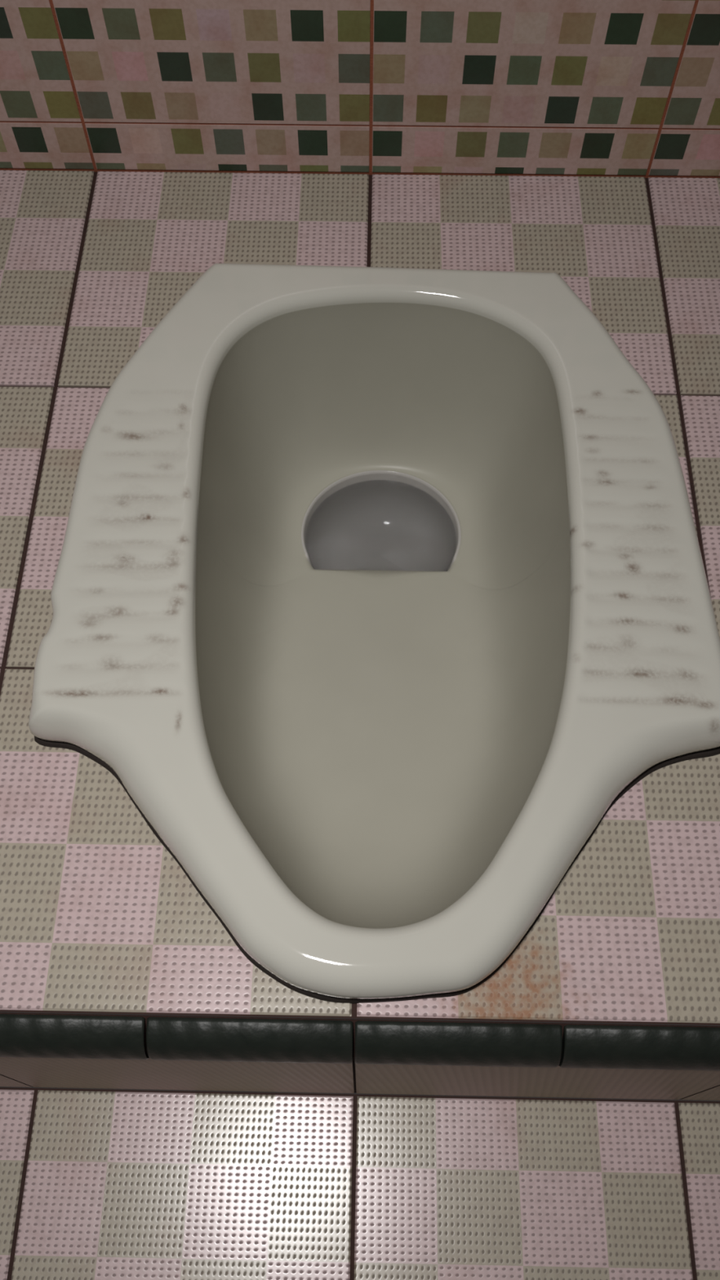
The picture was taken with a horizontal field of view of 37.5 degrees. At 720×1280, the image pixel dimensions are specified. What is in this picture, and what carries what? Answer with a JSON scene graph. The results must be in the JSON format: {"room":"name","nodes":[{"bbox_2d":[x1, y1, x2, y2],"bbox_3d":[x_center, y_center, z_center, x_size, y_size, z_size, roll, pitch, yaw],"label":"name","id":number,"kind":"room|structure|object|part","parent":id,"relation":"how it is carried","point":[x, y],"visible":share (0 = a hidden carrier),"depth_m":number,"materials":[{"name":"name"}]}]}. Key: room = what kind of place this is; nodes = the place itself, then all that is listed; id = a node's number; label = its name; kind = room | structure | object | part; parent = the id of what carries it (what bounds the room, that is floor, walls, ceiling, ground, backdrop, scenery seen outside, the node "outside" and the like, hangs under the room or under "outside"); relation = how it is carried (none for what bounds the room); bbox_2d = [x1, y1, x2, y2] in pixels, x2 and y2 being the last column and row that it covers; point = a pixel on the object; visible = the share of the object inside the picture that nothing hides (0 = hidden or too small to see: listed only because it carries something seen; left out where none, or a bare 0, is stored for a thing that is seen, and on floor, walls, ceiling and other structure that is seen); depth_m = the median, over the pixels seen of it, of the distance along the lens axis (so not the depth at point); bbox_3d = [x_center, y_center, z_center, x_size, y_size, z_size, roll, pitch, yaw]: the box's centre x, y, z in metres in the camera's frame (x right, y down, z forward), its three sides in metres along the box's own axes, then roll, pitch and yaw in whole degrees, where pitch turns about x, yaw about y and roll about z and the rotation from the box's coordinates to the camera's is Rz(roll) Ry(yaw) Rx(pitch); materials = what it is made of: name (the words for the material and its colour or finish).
{"room":"public restroom","nodes":[
{"label":"public restroom","id":0,"kind":"room"},
{"bbox_2d":[0,170,719,1025],"bbox_3d":[0.002,-0.078,0.641,2.400,0.006,0.582,1,63,1],"label":"floor","id":1,"kind":"structure","parent":0,"point":[97,916],"depth_m":0.65,"materials":[{"name":"tile"}]},
{"bbox_2d":[28,263,719,1003],"bbox_3d":[0.016,0.000,0.669,0.386,0.186,0.464,1,63,1],"label":"toilet","id":2,"kind":"object","parent":1,"relation":"on","point":[378,784],"visible":0.96,"depth_m":0.63,"materials":[{"name":"ceramic"}]},
{"bbox_2d":[305,480,456,571],"bbox_3d":[0.015,-0.083,0.769,0.110,0.001,0.082,1,63,1],"label":"water","id":3,"kind":"object","parent":2,"relation":"in","point":[372,525],"visible":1,"depth_m":0.77,"materials":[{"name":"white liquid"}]},
{"bbox_3d":[0.013,-0.011,0.652,0.215,0.128,0.398,1,63,1],"label":"bowl","id":4,"kind":"part","parent":2,"relation":"part of","materials":[{"name":"white ceramic"}]},
{"bbox_2d":[0,1087,719,1279],"bbox_3d":[-0.010,0.638,0.487,2.400,0.006,0.791,1,63,1],"label":"floor","id":5,"kind":"structure","parent":0,"point":[95,1184],"depth_m":0.64,"materials":[{"name":"tile"}]},
{"bbox_2d":[0,0,719,177],"bbox_3d":[0.006,-0.797,-0.142,2.400,2.060,0.001,1,63,1],"label":"wall","id":6,"kind":"structure","parent":0,"point":[607,88],"depth_m":0.71,"materials":[{"name":"tile"}]},
{"bbox_2d":[0,1012,719,1100],"bbox_3d":[-0.003,0.234,0.587,2.400,0.187,0.022,1,63,1],"label":"step","id":7,"kind":"structure","parent":0,"point":[149,1073],"depth_m":0.58,"materials":[{"name":"tile"}]},
{"bbox_2d":[0,1013,148,1059],"bbox_3d":[-0.153,0.193,0.515,0.099,0.021,0.018,1,63,1],"label":"trim","id":8,"kind":"structure","parent":7,"relation":"attached to","point":[27,1036],"depth_m":0.51,"materials":[{"name":"black tile"}]},
{"bbox_2d":[146,1017,352,1063],"bbox_3d":[-0.053,0.194,0.514,0.099,0.021,0.018,1,63,1],"label":"trim","id":9,"kind":"structure","parent":7,"relation":"attached to","point":[167,1038],"depth_m":0.51,"materials":[{"name":"black tile"}]},
{"bbox_2d":[355,1020,562,1067],"bbox_3d":[0.047,0.196,0.513,0.099,0.021,0.018,1,63,1],"label":"trim","id":10,"kind":"structure","parent":7,"relation":"attached to","point":[376,1042],"depth_m":0.51,"materials":[{"name":"black tile"}]},
{"bbox_2d":[559,1024,719,1071],"bbox_3d":[0.147,0.197,0.512,0.099,0.021,0.018,1,63,1],"label":"trim","id":11,"kind":"structure","parent":7,"relation":"attached to","point":[584,1046],"depth_m":0.51,"materials":[{"name":"black tile"}]}
]}

